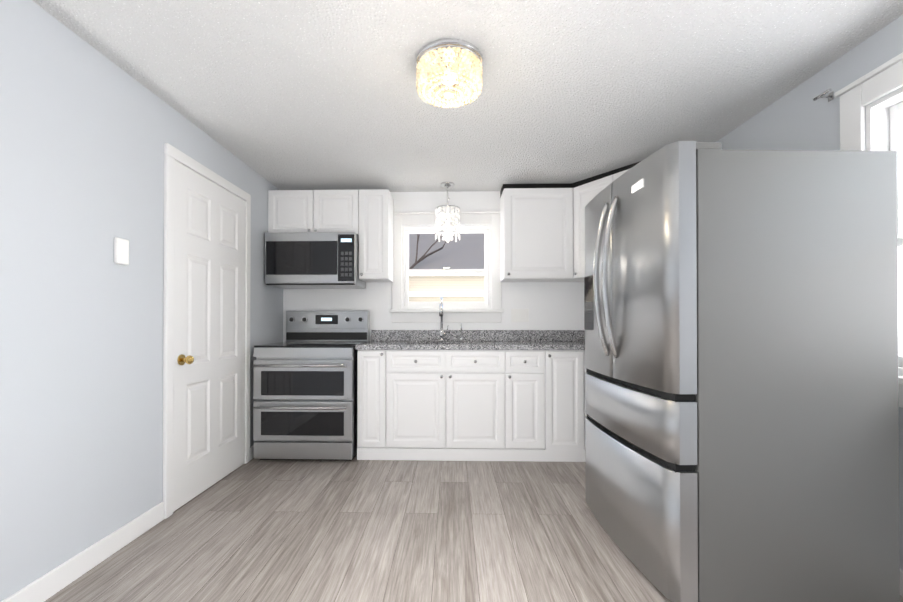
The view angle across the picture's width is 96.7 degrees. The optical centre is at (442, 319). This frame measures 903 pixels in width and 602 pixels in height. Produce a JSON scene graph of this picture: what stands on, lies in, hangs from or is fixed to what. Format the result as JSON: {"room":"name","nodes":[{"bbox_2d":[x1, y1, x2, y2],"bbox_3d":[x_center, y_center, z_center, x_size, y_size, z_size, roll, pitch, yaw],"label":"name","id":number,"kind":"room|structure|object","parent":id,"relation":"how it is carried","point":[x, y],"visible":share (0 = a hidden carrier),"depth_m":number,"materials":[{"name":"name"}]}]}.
{"room":"kitchen","nodes":[
{"label":"kitchen","id":0,"kind":"room"},
{"bbox_2d":[0,0,282,601],"bbox_3d":[-1.657,-0.061,1.019,0.140,2.330,5.910,0,0,1],"label":"wall","id":1,"kind":"structure","parent":0,"point":[87,131],"depth_m":1.74,"materials":[{"name":"grey paint"}]},
{"bbox_2d":[114,237,128,264],"bbox_3d":[-1.554,-0.327,1.944,0.021,0.125,0.070,0,0,1],"label":"light switch","id":2,"kind":"object","parent":1,"relation":"attached to","point":[121,251],"visible":0.96,"depth_m":1.93,"materials":[{"name":"white plastic"}]},
{"bbox_2d":[1,445,253,601],"bbox_3d":[-1.581,1.054,1.010,0.014,0.100,5.630,0,0,1],"label":"baseboard","id":3,"kind":"structure","parent":1,"relation":"attached to","point":[46,586],"depth_m":1.76,"materials":[{"name":"white paint"}]},
{"bbox_2d":[163,143,250,518],"bbox_3d":[-1.536,0.066,2.701,0.022,2.099,0.930,0,0,1],"label":"door frame","id":4,"kind":"structure","parent":1,"relation":"attached to","point":[172,154],"depth_m":2.27,"materials":[{"name":"white paint"}]},
{"bbox_2d":[173,160,245,511],"bbox_3d":[-1.502,0.097,2.700,0.086,2.022,0.800,0,0,1],"label":"door","id":5,"kind":"structure","parent":1,"relation":"in","point":[209,327],"depth_m":2.62,"materials":[{"name":"white paint"}]},
{"bbox_2d":[283,191,584,341],"bbox_3d":[0.192,-0.042,3.860,3.420,2.330,0.140,0,0,1],"label":"wall","id":6,"kind":"structure","parent":0,"point":[554,305],"depth_m":3.79,"materials":[{"name":"white paint"}]},
{"bbox_2d":[268,189,393,282],"bbox_3d":[-0.993,-0.738,3.640,1.055,0.780,0.360,0,0,1],"label":"upper cabinet","id":7,"kind":"object","parent":6,"relation":"attached to","point":[367,216],"visible":0.98,"depth_m":3.49,"materials":[{"name":"white wood"}]},
{"bbox_2d":[265,232,365,288],"bbox_3d":[-1.117,-0.511,3.606,0.771,0.445,0.432,0,0,1],"label":"over-the-range microwave","id":8,"kind":"object","parent":7,"relation":"attached to","point":[311,260],"visible":1,"depth_m":3.39,"materials":[{"name":"silver metal"}]},
{"bbox_2d":[389,211,503,322],"bbox_3d":[0.039,-0.490,3.836,1.075,1.047,0.200,0,0,1],"label":"window frame","id":9,"kind":"structure","parent":6,"relation":"attached to","point":[400,311],"depth_m":3.78,"materials":[{"name":"white paint"}]},
{"bbox_2d":[405,229,488,305],"bbox_3d":[0.040,-0.494,3.863,0.801,0.745,0.073,0,0,1],"label":"window","id":10,"kind":"structure","parent":6,"relation":"in","point":[421,271],"depth_m":3.86,"materials":[{"name":"white paint"}]},
{"bbox_2d":[511,309,528,321],"bbox_3d":[0.728,-0.035,3.771,0.165,0.125,0.010,0,0,1],"label":"outlet","id":11,"kind":"object","parent":6,"relation":"attached to","point":[519,315],"visible":1,"depth_m":3.77,"materials":[{"name":"white plastic"}]},
{"bbox_2d":[500,183,571,281],"bbox_3d":[0.831,-0.776,3.612,0.588,0.856,0.328,0,0,1],"label":"upper cabinet","id":12,"kind":"object","parent":6,"relation":"attached to","point":[542,232],"depth_m":3.45,"materials":[{"name":"white wood"}]},
{"bbox_2d":[32,0,902,191],"bbox_3d":[0.122,-1.256,0.984,3.700,0.060,5.910,0,0,1],"label":"ceiling","id":13,"kind":"structure","parent":0,"point":[301,94],"depth_m":1.99,"materials":[{"name":"white paint"}]},
{"bbox_2d":[435,182,459,242],"bbox_3d":[0.045,-0.955,3.589,0.224,0.505,0.224,0,0,1],"label":"crystal pendant light","id":14,"kind":"object","parent":13,"relation":"hanging from","point":[447,185],"visible":1,"depth_m":3.52,"materials":[{"name":"clear glass"}]},
{"bbox_2d":[416,38,482,107],"bbox_3d":[0.032,-1.131,1.900,0.316,0.176,0.316,0,0,1],"label":"flush-mount ceiling light","id":15,"kind":"object","parent":13,"relation":"attached to","point":[445,64],"visible":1,"depth_m":1.81,"materials":[{"name":"glass"}]},
{"bbox_2d":[44,454,902,601],"bbox_3d":[0.122,1.134,0.968,3.700,0.060,5.910,0,0,1],"label":"floor","id":16,"kind":"structure","parent":0,"point":[354,529],"depth_m":2.00,"materials":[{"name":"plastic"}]},
{"bbox_2d":[253,311,369,460],"bbox_3d":[-1.079,0.520,3.419,0.776,1.200,0.736,0,0,1],"label":"range","id":17,"kind":"object","parent":16,"relation":"on","point":[305,389],"visible":0.98,"depth_m":3.12,"materials":[{"name":"silver metal"}]},
{"bbox_2d":[357,350,388,459],"bbox_3d":[-0.556,0.683,3.491,0.231,0.876,0.618,0,0,1],"label":"base cabinet","id":18,"kind":"object","parent":16,"relation":"on","point":[373,365],"depth_m":3.18,"materials":[{"name":"white wood"}]},
{"bbox_2d":[389,350,508,460],"bbox_3d":[0.028,0.683,3.477,0.939,0.876,0.618,0,0,1],"label":"base cabinet","id":19,"kind":"object","parent":16,"relation":"on","point":[472,405],"depth_m":3.17,"materials":[{"name":"white wood"}]},
{"bbox_2d":[355,330,584,349],"bbox_3d":[0.604,0.275,3.459,2.573,0.348,0.633,0,0,1],"label":"countertop","id":20,"kind":"structure","parent":19,"relation":"on","point":[485,339],"depth_m":3.74,"materials":[{"name":"grey stone"}]},
{"bbox_2d":[439,297,448,341],"bbox_3d":[0.009,0.003,3.611,0.093,0.406,0.252,0,0,1],"label":"pull-down faucet","id":21,"kind":"object","parent":20,"relation":"on","point":[442,333],"visible":0.96,"depth_m":3.69,"materials":[{"name":"silver metal"}]},
{"bbox_2d":[505,350,548,461],"bbox_3d":[0.654,0.683,3.461,0.313,0.876,0.618,0,0,1],"label":"base cabinet","id":22,"kind":"object","parent":16,"relation":"on","point":[526,371],"depth_m":3.15,"materials":[{"name":"white wood"}]},
{"bbox_2d":[549,350,585,461],"bbox_3d":[0.964,0.683,3.454,0.307,0.876,0.618,0,0,1],"label":"base cabinet","id":23,"kind":"object","parent":16,"relation":"on","point":[566,367],"depth_m":3.15,"materials":[{"name":"white wood"}]},
{"bbox_2d":[584,141,899,601],"bbox_3d":[1.244,0.220,1.970,0.972,1.782,0.910,0,0,-1],"label":"refrigerator","id":24,"kind":"object","parent":16,"relation":"on","point":[741,378],"visible":1,"depth_m":1.52,"materials":[{"name":"grey metal"}]},
{"bbox_2d":[717,15,902,570],"bbox_3d":[1.901,-0.061,0.932,0.140,2.330,5.910,0,0,1],"label":"wall","id":25,"kind":"structure","parent":0,"point":[797,118],"depth_m":1.97,"materials":[{"name":"grey paint"}]},
{"bbox_2d":[568,164,631,281],"bbox_3d":[1.503,-0.779,3.282,0.765,0.856,0.955,0,0,1],"label":"upper cabinet","id":26,"kind":"object","parent":25,"relation":"attached to","point":[583,191],"depth_m":3.38,"materials":[{"name":"white wood"}]},
{"bbox_2d":[813,88,833,101],"bbox_3d":[1.821,-1.060,1.896,0.066,0.040,0.080,0,0,1],"label":"curtain rod bracket","id":27,"kind":"object","parent":25,"relation":"attached to","point":[830,96],"visible":1,"depth_m":1.91,"materials":[{"name":"silver metal"}]},
{"bbox_2d":[834,52,902,407],"bbox_3d":[1.877,-0.353,1.185,0.200,1.407,1.370,0,0,1],"label":"window frame","id":28,"kind":"structure","parent":25,"relation":"attached to","point":[857,96],"depth_m":1.73,"materials":[{"name":"white paint"}]},
{"bbox_2d":[889,102,902,366],"bbox_3d":[1.904,-0.359,1.184,0.073,1.110,1.086,0,0,1],"label":"window","id":29,"kind":"structure","parent":25,"relation":"in","point":[896,127],"depth_m":1.69,"materials":[{"name":"white paint"}]},
{"bbox_2d":[900,569,902,596],"bbox_3d":[1.817,1.052,0.617,0.014,0.100,5.010,0,0,1],"label":"baseboard","id":30,"kind":"structure","parent":25,"relation":"attached to","point":[901,582],"depth_m":1.60,"materials":[{"name":"white paint"}]},
{"label":"outside","id":31,"kind":"structure","parent":0,"visible":0},
{"bbox_3d":[1.036,1.690,4.828,26.000,0.120,22.000,0,0,1],"label":"ground","id":32,"kind":"structure","parent":31,"visible":0},
{"bbox_2d":[410,234,450,268],"bbox_3d":[-0.871,-1.636,7.961,3.408,6.601,2.603,0,0,1],"label":"tree out back","id":33,"kind":"structure","parent":32,"relation":"on","point":[418,261],"depth_m":8.37,"materials":[{"name":"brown plant"}]},
{"bbox_2d":[409,233,484,301],"bbox_3d":[0.676,-0.632,10.604,7.400,4.600,4.900,0,0,1],"label":"house","id":34,"kind":"structure","parent":32,"relation":"on","point":[476,248],"depth_m":8.38,"materials":[{"name":"grey"}]}
]}

